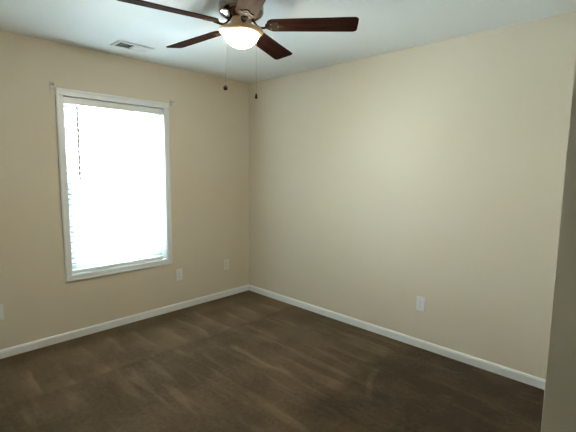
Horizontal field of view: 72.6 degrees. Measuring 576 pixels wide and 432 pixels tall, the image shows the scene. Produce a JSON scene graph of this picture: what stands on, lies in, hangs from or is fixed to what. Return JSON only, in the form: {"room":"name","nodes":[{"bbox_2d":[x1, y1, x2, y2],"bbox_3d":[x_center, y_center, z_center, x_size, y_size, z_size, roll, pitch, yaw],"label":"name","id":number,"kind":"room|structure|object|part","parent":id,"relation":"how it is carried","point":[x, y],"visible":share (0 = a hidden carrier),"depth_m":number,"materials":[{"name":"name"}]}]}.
{"room":"empty bedroom","nodes":[
{"label":"empty bedroom","id":0,"kind":"room"},
{"bbox_2d":[0,30,248,349],"bbox_3d":[-1.578,-0.200,3.599,0.140,2.440,3.340,7,9,44],"label":"wall","id":1,"kind":"structure","parent":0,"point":[209,123],"depth_m":3.46,"materials":[{"name":"beige paint"}]},
{"bbox_2d":[0,304,3,319],"bbox_3d":[-2.196,0.732,2.966,0.009,0.122,0.074,7,9,44],"label":"wall outlet","id":2,"kind":"object","parent":1,"relation":"attached to","point":[1,305],"visible":1,"depth_m":2.98,"materials":[{"name":"white plastic"}]},
{"bbox_2d":[54,87,172,282],"bbox_3d":[-1.562,-0.273,3.595,0.166,1.591,0.987,7,9,44],"label":"window","id":3,"kind":"structure","parent":1,"relation":"attached to","point":[165,176],"depth_m":3.56,"materials":[{"name":"white paint"}]},
{"bbox_3d":[-1.606,-0.610,3.602,0.026,0.778,0.837,7,9,44],"label":"sash","id":4,"kind":"part","parent":3,"relation":"part of","materials":[{"name":"white plastic"}]},
{"bbox_3d":[-1.592,0.083,3.663,0.026,0.716,0.837,7,9,44],"label":"sash","id":5,"kind":"part","parent":3,"relation":"part of","materials":[{"name":"white plastic"}]},
{"bbox_3d":[-1.600,-0.279,3.631,0.060,1.502,0.897,7,9,44],"label":"vinyl frame","id":6,"kind":"part","parent":3,"relation":"part of","materials":[{"name":"white plastic"}]},
{"bbox_2d":[63,96,163,273],"bbox_3d":[-1.531,-0.274,3.567,0.076,1.472,0.869,7,9,44],"label":"window blind","id":7,"kind":"object","parent":1,"relation":"attached to","point":[68,101],"visible":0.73,"depth_m":3.52,"materials":[{"name":"white plastic"}]},
{"bbox_3d":[-1.765,-0.226,3.345,0.053,1.398,0.001,7,9,44],"label":"ladder cord","id":8,"kind":"part","parent":7,"relation":"part of","materials":[{"name":"white fabric"}]},
{"bbox_3d":[-1.546,-0.250,3.570,0.053,1.398,0.001,7,9,44],"label":"ladder cord","id":9,"kind":"part","parent":7,"relation":"part of","materials":[{"name":"white fabric"}]},
{"bbox_3d":[-1.554,0.443,3.652,0.044,0.028,0.849,7,9,44],"label":"rail","id":10,"kind":"part","parent":7,"relation":"part of","materials":[{"name":"white plastic"}]},
{"bbox_3d":[-1.328,-0.274,3.795,0.053,1.398,0.001,7,9,44],"label":"ladder cord","id":11,"kind":"part","parent":7,"relation":"part of","materials":[{"name":"white fabric"}]},
{"bbox_2d":[0,284,248,358],"bbox_3d":[-1.536,0.985,3.685,0.013,0.068,3.060,7,9,44],"label":"baseboard","id":12,"kind":"structure","parent":1,"relation":"attached to","point":[7,352],"depth_m":3.58,"materials":[{"name":"white paint"}]},
{"bbox_2d":[176,269,181,280],"bbox_3d":[-1.127,0.610,4.066,0.009,0.122,0.074,7,9,44],"label":"wall outlet","id":13,"kind":"object","parent":1,"relation":"attached to","point":[178,271],"visible":1,"depth_m":4.06,"materials":[{"name":"white plastic"}]},
{"bbox_2d":[224,259,228,269],"bbox_3d":[-0.706,0.555,4.499,0.009,0.122,0.074,7,9,44],"label":"wall outlet","id":14,"kind":"object","parent":1,"relation":"attached to","point":[226,261],"visible":1,"depth_m":4.49,"materials":[{"name":"beige plastic"}]},
{"bbox_2d":[0,290,544,431],"bbox_3d":[-0.312,1.363,1.391,5.280,0.120,4.980,7,9,44],"label":"floor","id":15,"kind":"structure","parent":0,"point":[246,361],"depth_m":2.70,"materials":[{"name":"brown carpet"}]},
{"bbox_2d":[0,0,575,82],"bbox_3d":[-0.285,-1.195,1.091,5.280,0.150,4.980,7,9,44],"label":"ceiling","id":16,"kind":"structure","parent":0,"point":[384,26],"depth_m":2.70,"materials":[{"name":"white paint"}]},
{"bbox_2d":[110,40,154,53],"bbox_3d":[-1.258,-1.369,3.180,0.166,0.012,0.294,7,9,44],"label":"ceiling vent","id":17,"kind":"object","parent":16,"relation":"in","point":[120,44],"visible":1,"depth_m":3.17,"materials":[{"name":"white metal"}]},
{"bbox_2d":[117,0,358,98],"bbox_3d":[-0.306,-0.981,2.294,1.264,0.555,1.295,7,9,44],"label":"ceiling fan","id":18,"kind":"object","parent":16,"relation":"hanging from","point":[240,33],"visible":1,"depth_m":2.21,"materials":[{"name":"brown wood"}]},
{"bbox_3d":[-0.615,-1.076,2.045,0.518,0.006,0.140,-4,20,-32],"label":"blade","id":19,"kind":"part","parent":18,"relation":"part of","materials":[{"name":"brown wood"}]},
{"bbox_3d":[-0.585,-1.131,2.521,0.518,0.006,0.140,6,21,39],"label":"blade","id":20,"kind":"part","parent":18,"relation":"part of","materials":[{"name":"brown wood"}]},
{"bbox_3d":[-0.398,-1.100,2.182,0.186,0.059,0.083,-4,8,-32],"label":"blade arm","id":21,"kind":"part","parent":18,"relation":"part of","materials":[{"name":"brown metal"}]},
{"bbox_3d":[-0.271,-1.018,2.273,0.200,0.082,0.200,7,9,44],"label":"lamp shade","id":22,"kind":"part","parent":18,"relation":"part of","materials":[{"name":"white glass"}]},
{"bbox_3d":[-0.233,-1.090,2.117,0.083,0.059,0.186,-1,7,-14],"label":"blade arm","id":23,"kind":"part","parent":18,"relation":"part of","materials":[{"name":"brown metal"}]},
{"bbox_3d":[-0.168,-1.050,1.870,0.140,0.006,0.518,11,4,-16],"label":"blade","id":24,"kind":"part","parent":18,"relation":"part of","materials":[{"name":"brown wood"}]},
{"bbox_3d":[-0.119,-1.105,2.252,0.186,0.059,0.083,1,7,3],"label":"blade arm","id":25,"kind":"part","parent":18,"relation":"part of","materials":[{"name":"brown metal"}]},
{"bbox_3d":[-0.120,-1.141,2.641,0.140,0.006,0.518,-10,2,22],"label":"blade","id":26,"kind":"part","parent":18,"relation":"part of","materials":[{"name":"brown wood"}]},
{"bbox_3d":[0.138,-1.091,2.239,0.518,0.006,0.140,1,-5,3],"label":"blade","id":27,"kind":"part","parent":18,"relation":"part of","materials":[{"name":"brown wood"}]},
{"bbox_2d":[249,11,575,379],"bbox_3d":[1.382,-0.094,2.973,5.000,2.440,0.140,7,9,44],"label":"wall","id":28,"kind":"structure","parent":0,"point":[435,171],"depth_m":3.12,"materials":[{"name":"beige paint"}]},
{"bbox_2d":[249,285,544,389],"bbox_3d":[0.717,1.016,3.631,3.309,0.068,0.013,7,9,44],"label":"baseboard","id":29,"kind":"structure","parent":28,"relation":"attached to","point":[525,378],"depth_m":3.27,"materials":[{"name":"white paint"}]},
{"bbox_2d":[416,296,424,311],"bbox_3d":[1.093,0.725,3.237,0.074,0.122,0.009,7,9,44],"label":"wall outlet","id":30,"kind":"object","parent":28,"relation":"attached to","point":[420,301],"visible":1,"depth_m":3.23,"materials":[{"name":"white plastic"}]},
{"bbox_2d":[541,56,575,431],"bbox_3d":[2.008,0.116,1.243,1.678,2.440,1.500,7,9,44],"label":"wall","id":31,"kind":"structure","parent":0,"point":[559,404],"depth_m":1.28,"materials":[{"name":"beige paint"}]},
{"label":"outside","id":32,"kind":"structure","parent":0,"visible":0},
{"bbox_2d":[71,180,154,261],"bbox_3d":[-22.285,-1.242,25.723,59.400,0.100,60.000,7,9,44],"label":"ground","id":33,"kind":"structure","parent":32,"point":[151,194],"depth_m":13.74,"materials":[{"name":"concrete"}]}
]}

